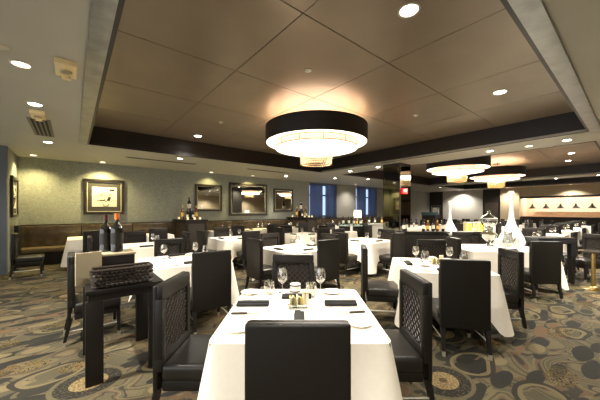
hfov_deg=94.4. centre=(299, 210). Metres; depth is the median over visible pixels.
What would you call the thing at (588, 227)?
tablecloth
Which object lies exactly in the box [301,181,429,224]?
wall
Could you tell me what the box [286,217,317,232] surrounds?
divider
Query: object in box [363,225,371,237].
dining chair
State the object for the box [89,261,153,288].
wicker basket
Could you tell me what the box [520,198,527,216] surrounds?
wall
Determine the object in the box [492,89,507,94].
recessed light
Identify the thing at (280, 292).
wine glass
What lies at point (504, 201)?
wall column
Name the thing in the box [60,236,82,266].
tablecloth
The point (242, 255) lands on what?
dining chair
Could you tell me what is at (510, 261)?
dining chair
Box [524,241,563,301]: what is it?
dining chair
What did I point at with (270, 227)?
dining chair
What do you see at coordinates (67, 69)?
emergency light
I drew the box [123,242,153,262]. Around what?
tablecloth
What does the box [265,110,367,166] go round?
drum chandelier
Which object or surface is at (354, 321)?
bread plate
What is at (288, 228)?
dining chair
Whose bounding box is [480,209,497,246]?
urn
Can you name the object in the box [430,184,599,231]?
wall
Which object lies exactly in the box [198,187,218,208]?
mirror glass
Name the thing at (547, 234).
tablecloth
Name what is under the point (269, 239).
dining chair
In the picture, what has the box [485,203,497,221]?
door
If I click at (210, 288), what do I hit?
dining chair
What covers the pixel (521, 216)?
countertop
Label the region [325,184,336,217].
curtain
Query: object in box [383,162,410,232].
column
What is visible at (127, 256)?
display riser
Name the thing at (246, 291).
bread plate
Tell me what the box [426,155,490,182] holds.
drum chandelier
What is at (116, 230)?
wine bottle
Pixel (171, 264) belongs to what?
bread plate
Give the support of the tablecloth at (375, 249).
on the dining table
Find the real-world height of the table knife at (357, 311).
0.014 m
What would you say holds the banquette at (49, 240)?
on the floor
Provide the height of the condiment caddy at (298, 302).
0.134 m
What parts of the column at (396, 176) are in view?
glass, trim, glass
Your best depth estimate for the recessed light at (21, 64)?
2.94 m
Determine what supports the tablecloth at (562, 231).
on the dining table
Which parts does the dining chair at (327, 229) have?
backrest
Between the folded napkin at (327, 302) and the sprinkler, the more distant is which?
the sprinkler
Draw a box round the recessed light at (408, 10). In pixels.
[398,2,420,17]
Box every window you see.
[309,184,324,215]
[356,188,367,215]
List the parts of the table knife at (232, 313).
handle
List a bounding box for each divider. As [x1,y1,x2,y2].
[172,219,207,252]
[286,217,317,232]
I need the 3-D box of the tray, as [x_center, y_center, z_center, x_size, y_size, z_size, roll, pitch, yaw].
[-0.010,0.757,2.200,0.170,0.015,0.100,0,0,-9]
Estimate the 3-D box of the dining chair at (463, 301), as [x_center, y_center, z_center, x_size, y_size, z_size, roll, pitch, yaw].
[1.775,1.025,3.146,0.500,1.010,0.562,0,0,10]
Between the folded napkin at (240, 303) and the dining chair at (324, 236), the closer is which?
the folded napkin at (240, 303)
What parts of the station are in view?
door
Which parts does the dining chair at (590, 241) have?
leg, seat, seat rail, leg, backrest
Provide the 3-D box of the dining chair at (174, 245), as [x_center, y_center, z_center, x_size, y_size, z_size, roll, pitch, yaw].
[-2.286,1.025,4.956,0.500,1.010,0.562,0,0,-38]
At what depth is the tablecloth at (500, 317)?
3.34 m
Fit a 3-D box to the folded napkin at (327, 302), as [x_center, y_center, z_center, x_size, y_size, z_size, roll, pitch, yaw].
[0.330,0.750,2.260,0.260,0.032,0.075,0,0,0]
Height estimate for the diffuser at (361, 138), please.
0.010 m
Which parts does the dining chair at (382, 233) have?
backrest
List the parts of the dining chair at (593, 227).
backrest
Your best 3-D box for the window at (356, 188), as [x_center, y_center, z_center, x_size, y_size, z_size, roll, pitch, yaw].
[4.255,-0.560,18.215,2.080,1.780,0.100,0,0,-39]
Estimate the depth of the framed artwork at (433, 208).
23.11 m
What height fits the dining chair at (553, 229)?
1.010 m
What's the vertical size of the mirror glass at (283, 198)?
0.960 m
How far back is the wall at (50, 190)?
9.68 m
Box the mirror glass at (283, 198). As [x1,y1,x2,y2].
[276,191,290,208]
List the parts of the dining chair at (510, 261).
seat, backrest, seat rail, leg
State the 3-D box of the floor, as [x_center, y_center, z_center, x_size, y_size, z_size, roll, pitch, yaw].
[5.775,1.590,8.733,34.000,0.120,18.200,0,0,-39]
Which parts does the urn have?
lid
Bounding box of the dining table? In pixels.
[233,258,245,266]
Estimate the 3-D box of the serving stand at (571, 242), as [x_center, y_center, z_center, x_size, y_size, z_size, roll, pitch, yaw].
[5.360,1.051,5.980,0.820,0.958,0.420,0,0,0]
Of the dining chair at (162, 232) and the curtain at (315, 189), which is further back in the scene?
the curtain at (315, 189)
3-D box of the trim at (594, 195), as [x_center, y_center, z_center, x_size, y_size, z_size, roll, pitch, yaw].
[18.532,-0.870,14.619,0.301,0.120,11.150,0,0,-39]
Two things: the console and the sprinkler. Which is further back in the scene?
the console
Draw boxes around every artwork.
[10,175,18,216]
[14,186,15,207]
[83,178,124,214]
[430,205,440,217]
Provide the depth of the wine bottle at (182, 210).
10.13 m
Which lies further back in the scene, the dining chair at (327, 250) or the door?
the door
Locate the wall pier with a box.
[0,145,7,274]
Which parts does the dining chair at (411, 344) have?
seat, seat rail, backrest, leg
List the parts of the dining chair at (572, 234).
backrest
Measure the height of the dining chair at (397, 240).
1.010 m
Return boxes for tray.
[287,304,309,309]
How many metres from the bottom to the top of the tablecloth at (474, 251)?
0.676 m
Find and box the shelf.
[534,211,599,211]
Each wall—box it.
[8,148,16,272]
[17,156,300,224]
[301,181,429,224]
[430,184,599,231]
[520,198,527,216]
[528,197,599,216]
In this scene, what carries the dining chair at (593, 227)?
on the floor
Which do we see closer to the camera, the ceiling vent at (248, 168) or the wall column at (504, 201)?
the ceiling vent at (248, 168)
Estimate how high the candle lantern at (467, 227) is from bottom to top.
0.260 m
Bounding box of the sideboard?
[456,231,491,243]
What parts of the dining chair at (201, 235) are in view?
backrest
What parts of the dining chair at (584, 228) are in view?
backrest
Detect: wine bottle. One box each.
[99,215,110,251]
[110,213,122,251]
[181,205,183,218]
[187,197,190,210]
[194,206,197,218]
[402,219,405,230]
[441,219,444,230]
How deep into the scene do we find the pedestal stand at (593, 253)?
5.40 m
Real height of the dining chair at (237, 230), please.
1.010 m
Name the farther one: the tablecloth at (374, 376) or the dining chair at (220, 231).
the dining chair at (220, 231)
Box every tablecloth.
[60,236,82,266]
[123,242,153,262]
[128,254,239,304]
[146,233,174,241]
[197,289,402,399]
[206,229,230,242]
[207,235,241,259]
[245,228,266,233]
[252,244,336,281]
[285,232,316,244]
[292,227,297,232]
[330,230,357,237]
[349,237,389,273]
[388,257,513,336]
[446,244,568,289]
[546,233,569,252]
[561,230,581,244]
[573,227,588,235]
[581,225,590,233]
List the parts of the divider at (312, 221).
panel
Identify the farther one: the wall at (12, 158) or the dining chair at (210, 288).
the wall at (12, 158)
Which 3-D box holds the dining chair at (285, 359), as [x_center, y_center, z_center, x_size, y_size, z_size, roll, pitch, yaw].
[-0.010,1.025,1.509,0.500,1.010,0.562,0,0,0]
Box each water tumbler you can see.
[264,281,274,294]
[306,282,316,297]
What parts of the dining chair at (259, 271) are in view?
leg, backrest, seat rail, seat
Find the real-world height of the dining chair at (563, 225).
1.010 m
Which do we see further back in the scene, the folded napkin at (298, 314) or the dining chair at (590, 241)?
the dining chair at (590, 241)
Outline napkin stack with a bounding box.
[407,228,420,231]
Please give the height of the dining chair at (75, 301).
1.010 m
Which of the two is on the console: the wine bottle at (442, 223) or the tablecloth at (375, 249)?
the wine bottle at (442, 223)
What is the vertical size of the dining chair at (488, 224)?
1.010 m
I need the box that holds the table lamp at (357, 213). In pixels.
[354,210,360,224]
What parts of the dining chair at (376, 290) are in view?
backrest, seat rail, seat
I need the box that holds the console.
[397,230,449,257]
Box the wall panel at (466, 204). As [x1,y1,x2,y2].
[443,190,482,221]
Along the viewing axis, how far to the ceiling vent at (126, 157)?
8.57 m
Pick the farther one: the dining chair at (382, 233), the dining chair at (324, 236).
the dining chair at (382, 233)
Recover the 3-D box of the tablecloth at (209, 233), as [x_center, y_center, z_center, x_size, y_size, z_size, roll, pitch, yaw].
[-2.807,1.106,10.534,1.384,0.676,1.384,0,0,-39]
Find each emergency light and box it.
[29,109,45,121]
[54,57,76,80]
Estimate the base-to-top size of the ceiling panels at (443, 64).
0.012 m
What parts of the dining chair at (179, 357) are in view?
leg, backrest, seat rail, seat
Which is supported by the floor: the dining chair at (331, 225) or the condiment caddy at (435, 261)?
the dining chair at (331, 225)
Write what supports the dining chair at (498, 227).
on the floor
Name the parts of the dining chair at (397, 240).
seat rail, seat, backrest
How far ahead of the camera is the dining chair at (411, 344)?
2.06 m
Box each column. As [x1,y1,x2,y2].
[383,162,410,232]
[500,188,519,220]
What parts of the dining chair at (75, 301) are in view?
leg, backrest, seat rail, seat, leg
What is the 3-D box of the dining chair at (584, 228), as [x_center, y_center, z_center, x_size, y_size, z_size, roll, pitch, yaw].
[8.421,1.025,8.520,0.500,1.010,0.562,0,0,-41]
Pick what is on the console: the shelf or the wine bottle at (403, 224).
the wine bottle at (403, 224)
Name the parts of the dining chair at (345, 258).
backrest, seat, seat rail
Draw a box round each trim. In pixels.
[78,0,599,144]
[87,0,599,188]
[520,194,599,198]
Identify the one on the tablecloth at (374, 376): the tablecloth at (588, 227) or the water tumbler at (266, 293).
the water tumbler at (266, 293)
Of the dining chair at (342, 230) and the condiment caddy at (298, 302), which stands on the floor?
the dining chair at (342, 230)
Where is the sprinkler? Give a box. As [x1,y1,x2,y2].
[0,43,9,49]
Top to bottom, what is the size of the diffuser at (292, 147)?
0.016 m
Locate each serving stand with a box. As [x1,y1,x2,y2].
[83,269,163,388]
[524,236,577,283]
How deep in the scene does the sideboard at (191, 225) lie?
9.66 m
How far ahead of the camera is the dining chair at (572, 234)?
6.72 m
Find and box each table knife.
[231,312,263,314]
[333,310,364,313]
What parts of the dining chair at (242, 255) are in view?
seat, backrest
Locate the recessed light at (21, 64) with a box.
[8,59,32,68]
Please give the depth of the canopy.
20.45 m
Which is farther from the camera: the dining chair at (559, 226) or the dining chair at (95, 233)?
the dining chair at (559, 226)
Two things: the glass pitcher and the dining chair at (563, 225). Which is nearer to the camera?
the glass pitcher
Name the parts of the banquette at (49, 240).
panel, seat, cap rail, backrest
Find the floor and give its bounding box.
[0,252,599,399]
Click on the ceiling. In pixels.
(35, 32)
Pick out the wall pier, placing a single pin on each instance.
(3, 149)
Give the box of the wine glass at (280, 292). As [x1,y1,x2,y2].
[277,268,287,293]
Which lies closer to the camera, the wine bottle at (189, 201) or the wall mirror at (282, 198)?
the wine bottle at (189, 201)
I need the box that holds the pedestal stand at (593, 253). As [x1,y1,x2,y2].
[578,249,599,291]
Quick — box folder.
[75,251,101,286]
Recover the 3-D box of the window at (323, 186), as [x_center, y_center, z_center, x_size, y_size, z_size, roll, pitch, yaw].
[1.230,-0.560,15.738,2.100,1.780,0.100,0,0,-39]
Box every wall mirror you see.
[195,184,221,210]
[229,182,266,215]
[273,189,292,211]
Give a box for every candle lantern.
[463,222,473,231]
[474,222,484,231]
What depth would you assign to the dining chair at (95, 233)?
7.18 m
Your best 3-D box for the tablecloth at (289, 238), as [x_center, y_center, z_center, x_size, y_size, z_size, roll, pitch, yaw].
[0.109,1.106,9.135,1.384,0.676,1.384,0,0,-39]
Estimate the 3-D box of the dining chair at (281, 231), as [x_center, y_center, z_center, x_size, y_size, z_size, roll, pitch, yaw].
[-0.478,1.025,8.682,0.562,1.010,0.500,0,0,-38]
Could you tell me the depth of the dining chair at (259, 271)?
5.05 m
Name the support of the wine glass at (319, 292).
on the tablecloth at (374, 376)
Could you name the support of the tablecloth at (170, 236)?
on the dining table
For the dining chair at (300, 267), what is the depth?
3.31 m
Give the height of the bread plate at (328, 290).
0.018 m
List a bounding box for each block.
[186,211,192,218]
[298,211,303,216]
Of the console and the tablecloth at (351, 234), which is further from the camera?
the tablecloth at (351, 234)
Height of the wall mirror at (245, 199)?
1.460 m
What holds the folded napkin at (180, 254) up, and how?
on the tablecloth at (161, 268)
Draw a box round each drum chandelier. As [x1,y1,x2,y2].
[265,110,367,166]
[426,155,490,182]
[469,162,525,188]
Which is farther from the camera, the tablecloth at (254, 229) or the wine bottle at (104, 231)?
the tablecloth at (254, 229)
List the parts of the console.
door, door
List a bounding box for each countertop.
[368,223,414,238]
[521,216,599,217]
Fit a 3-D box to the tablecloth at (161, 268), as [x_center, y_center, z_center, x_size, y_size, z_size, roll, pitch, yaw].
[-1.820,1.106,4.380,1.384,0.676,1.384,0,0,-39]
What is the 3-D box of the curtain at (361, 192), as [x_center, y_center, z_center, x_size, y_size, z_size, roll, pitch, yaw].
[3.911,-0.530,17.720,0.880,1.880,0.095,0,0,-39]
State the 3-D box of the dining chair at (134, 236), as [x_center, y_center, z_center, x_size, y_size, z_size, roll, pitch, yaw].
[-3.971,1.025,6.753,0.500,1.010,0.562,0,0,-39]
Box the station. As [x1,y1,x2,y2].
[338,225,362,237]
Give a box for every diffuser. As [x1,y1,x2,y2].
[267,129,366,147]
[276,139,356,156]
[432,169,483,174]
[475,178,519,181]
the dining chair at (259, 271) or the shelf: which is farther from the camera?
the shelf
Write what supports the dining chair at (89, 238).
on the floor
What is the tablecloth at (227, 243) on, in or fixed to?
on the dining table
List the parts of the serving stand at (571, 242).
leg, leg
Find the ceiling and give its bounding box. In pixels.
[0,0,599,191]
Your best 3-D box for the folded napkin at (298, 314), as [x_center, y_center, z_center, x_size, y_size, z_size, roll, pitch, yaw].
[-0.005,0.750,1.930,0.075,0.032,0.260,0,0,0]
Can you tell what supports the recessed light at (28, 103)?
in the ceiling
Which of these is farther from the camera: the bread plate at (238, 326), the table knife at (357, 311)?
the table knife at (357, 311)
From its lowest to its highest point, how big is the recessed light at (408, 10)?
0.010 m
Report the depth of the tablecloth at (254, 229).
11.01 m
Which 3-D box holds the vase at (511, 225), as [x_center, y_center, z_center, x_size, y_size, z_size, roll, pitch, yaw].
[4.650,0.168,6.120,0.500,1.200,0.500,0,0,0]
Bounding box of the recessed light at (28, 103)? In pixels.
[26,102,43,106]
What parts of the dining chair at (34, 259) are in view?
backrest, seat rail, seat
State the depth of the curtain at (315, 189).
15.26 m
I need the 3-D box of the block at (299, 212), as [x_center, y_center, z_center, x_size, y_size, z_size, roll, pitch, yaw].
[0.050,0.170,13.674,0.200,0.298,0.200,0,0,-39]
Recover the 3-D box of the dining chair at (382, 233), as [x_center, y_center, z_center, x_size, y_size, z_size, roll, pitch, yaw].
[2.265,1.025,7.670,0.562,1.010,0.500,0,0,-41]
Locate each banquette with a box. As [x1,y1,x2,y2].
[14,221,174,269]
[206,219,289,243]
[317,216,382,226]
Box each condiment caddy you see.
[287,290,309,309]
[430,255,442,264]
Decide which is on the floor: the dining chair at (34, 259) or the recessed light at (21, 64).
the dining chair at (34, 259)
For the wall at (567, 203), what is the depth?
18.69 m
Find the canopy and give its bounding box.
[421,212,438,220]
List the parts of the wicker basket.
floor panel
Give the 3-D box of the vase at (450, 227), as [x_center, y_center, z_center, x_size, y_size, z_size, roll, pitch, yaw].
[4.420,0.226,8.200,0.430,1.032,0.430,0,0,0]
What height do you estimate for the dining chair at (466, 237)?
1.010 m
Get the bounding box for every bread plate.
[168,263,181,265]
[224,321,246,332]
[241,289,259,294]
[323,288,341,293]
[346,317,372,326]
[420,268,434,270]
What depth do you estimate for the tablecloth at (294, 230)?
11.92 m
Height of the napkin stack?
0.100 m
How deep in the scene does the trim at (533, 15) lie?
2.69 m
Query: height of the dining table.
0.755 m
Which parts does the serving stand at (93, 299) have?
leg, leg, leg, leg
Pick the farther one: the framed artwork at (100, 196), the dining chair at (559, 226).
the dining chair at (559, 226)
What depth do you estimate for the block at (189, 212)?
10.21 m
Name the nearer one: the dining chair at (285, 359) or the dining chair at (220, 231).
the dining chair at (285, 359)
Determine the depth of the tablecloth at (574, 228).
11.86 m
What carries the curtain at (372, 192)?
hanging from the wall at (346, 194)
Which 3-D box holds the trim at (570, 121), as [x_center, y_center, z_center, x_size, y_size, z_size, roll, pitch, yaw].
[5.919,-1.777,10.530,21.980,0.466,7.580,0,0,-39]
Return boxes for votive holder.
[290,282,300,292]
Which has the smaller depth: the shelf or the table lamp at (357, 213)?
the table lamp at (357, 213)
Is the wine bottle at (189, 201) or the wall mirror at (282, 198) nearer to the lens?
the wine bottle at (189, 201)
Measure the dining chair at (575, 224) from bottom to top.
1.010 m
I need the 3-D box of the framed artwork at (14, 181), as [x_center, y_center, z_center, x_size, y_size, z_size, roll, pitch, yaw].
[-7.584,-0.360,7.387,0.056,1.060,0.920,0,0,-39]
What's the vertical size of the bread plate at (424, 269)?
0.018 m
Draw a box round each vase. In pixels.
[445,201,456,235]
[497,191,525,246]
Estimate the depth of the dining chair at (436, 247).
4.98 m
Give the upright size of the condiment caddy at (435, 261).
0.134 m
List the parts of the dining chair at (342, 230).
backrest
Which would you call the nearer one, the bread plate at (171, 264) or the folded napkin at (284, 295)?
the folded napkin at (284, 295)
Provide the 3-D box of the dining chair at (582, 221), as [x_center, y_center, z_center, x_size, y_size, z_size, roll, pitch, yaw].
[14.561,1.025,14.483,0.562,1.010,0.500,0,0,-41]
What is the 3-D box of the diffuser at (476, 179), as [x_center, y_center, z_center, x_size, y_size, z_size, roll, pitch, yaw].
[8.400,-1.306,11.900,1.593,0.016,1.593,0,0,0]
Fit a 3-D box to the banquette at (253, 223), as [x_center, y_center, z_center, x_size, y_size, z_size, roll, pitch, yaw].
[-2.222,0.970,12.267,4.620,1.120,0.720,0,0,-39]
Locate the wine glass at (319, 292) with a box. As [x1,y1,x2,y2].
[315,268,325,293]
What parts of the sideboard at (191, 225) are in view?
panel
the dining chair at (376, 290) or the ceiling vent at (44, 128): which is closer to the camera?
the dining chair at (376, 290)
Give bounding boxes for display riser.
[102,249,135,277]
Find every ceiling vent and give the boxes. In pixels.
[26,117,53,136]
[126,157,195,164]
[248,168,289,173]
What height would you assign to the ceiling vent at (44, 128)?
0.013 m
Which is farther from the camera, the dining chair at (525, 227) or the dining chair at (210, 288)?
the dining chair at (525, 227)
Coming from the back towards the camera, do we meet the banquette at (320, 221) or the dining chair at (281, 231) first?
the banquette at (320, 221)
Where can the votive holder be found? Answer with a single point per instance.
(295, 287)
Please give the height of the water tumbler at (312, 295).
0.125 m
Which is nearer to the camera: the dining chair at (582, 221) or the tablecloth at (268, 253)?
the tablecloth at (268, 253)
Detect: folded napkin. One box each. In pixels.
[168,253,184,256]
[236,300,268,306]
[282,293,311,298]
[294,310,304,319]
[324,300,356,305]
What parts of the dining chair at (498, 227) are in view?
backrest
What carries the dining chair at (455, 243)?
on the floor
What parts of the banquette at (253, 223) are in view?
cap rail, backrest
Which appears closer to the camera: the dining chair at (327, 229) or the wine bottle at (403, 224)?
the wine bottle at (403, 224)
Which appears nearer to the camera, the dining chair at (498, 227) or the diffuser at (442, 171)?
the diffuser at (442, 171)
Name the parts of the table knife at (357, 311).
handle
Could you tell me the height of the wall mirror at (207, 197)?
1.100 m
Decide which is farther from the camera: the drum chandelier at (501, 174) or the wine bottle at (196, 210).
the drum chandelier at (501, 174)
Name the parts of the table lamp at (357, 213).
lamp shade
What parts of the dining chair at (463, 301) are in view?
seat rail, seat, leg, backrest, leg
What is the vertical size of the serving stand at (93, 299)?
0.835 m
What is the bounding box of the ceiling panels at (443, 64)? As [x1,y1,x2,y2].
[94,0,599,177]
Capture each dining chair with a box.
[9,233,44,279]
[62,252,120,347]
[82,230,98,252]
[87,236,91,251]
[123,231,146,243]
[149,228,167,241]
[152,271,212,399]
[154,238,183,256]
[182,231,190,253]
[190,250,230,333]
[197,230,216,251]
[214,227,229,236]
[231,225,244,235]
[235,231,259,271]
[245,238,271,288]
[245,320,350,399]
[260,232,279,246]
[267,224,277,232]
[272,254,313,288]
[274,227,288,244]
[280,225,291,232]
[298,223,307,231]
[314,227,329,245]
[314,239,340,288]
[321,233,337,239]
[326,223,334,229]
[332,228,356,265]
[332,232,360,276]
[360,244,398,311]
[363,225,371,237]
[376,232,404,272]
[378,229,394,268]
[383,269,434,399]
[417,239,446,257]
[432,259,492,360]
[447,236,461,258]
[452,232,472,243]
[456,223,465,230]
[486,222,492,229]
[492,223,501,241]
[498,247,527,332]
[522,228,543,235]
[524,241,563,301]
[525,227,545,235]
[539,225,557,232]
[544,224,560,233]
[555,223,570,229]
[563,232,579,274]
[564,233,599,281]
[565,222,579,226]
[573,220,586,225]
[578,227,585,256]
[579,225,595,244]
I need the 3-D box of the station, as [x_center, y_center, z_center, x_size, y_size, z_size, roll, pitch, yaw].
[1.920,1.041,10.549,0.870,0.978,0.522,0,0,0]
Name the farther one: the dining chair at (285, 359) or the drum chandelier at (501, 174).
the drum chandelier at (501, 174)
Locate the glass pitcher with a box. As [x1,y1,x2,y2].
[502,231,515,246]
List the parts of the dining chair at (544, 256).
seat, leg, backrest, leg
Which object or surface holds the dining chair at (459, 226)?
on the floor
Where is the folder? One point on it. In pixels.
(84, 262)
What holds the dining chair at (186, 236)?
on the floor
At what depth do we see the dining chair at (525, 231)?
8.07 m
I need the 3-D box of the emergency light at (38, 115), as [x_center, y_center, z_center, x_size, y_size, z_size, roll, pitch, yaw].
[-4.165,-1.504,4.420,0.180,0.090,0.360,0,0,-39]
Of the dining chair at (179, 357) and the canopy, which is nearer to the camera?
the dining chair at (179, 357)
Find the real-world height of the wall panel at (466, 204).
3.080 m
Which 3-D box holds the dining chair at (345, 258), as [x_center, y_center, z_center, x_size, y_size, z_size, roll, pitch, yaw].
[1.108,1.025,6.745,0.562,1.010,0.500,0,0,-38]
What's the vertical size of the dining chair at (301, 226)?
1.010 m
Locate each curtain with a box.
[310,183,321,217]
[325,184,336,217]
[357,187,365,216]
[368,188,376,216]

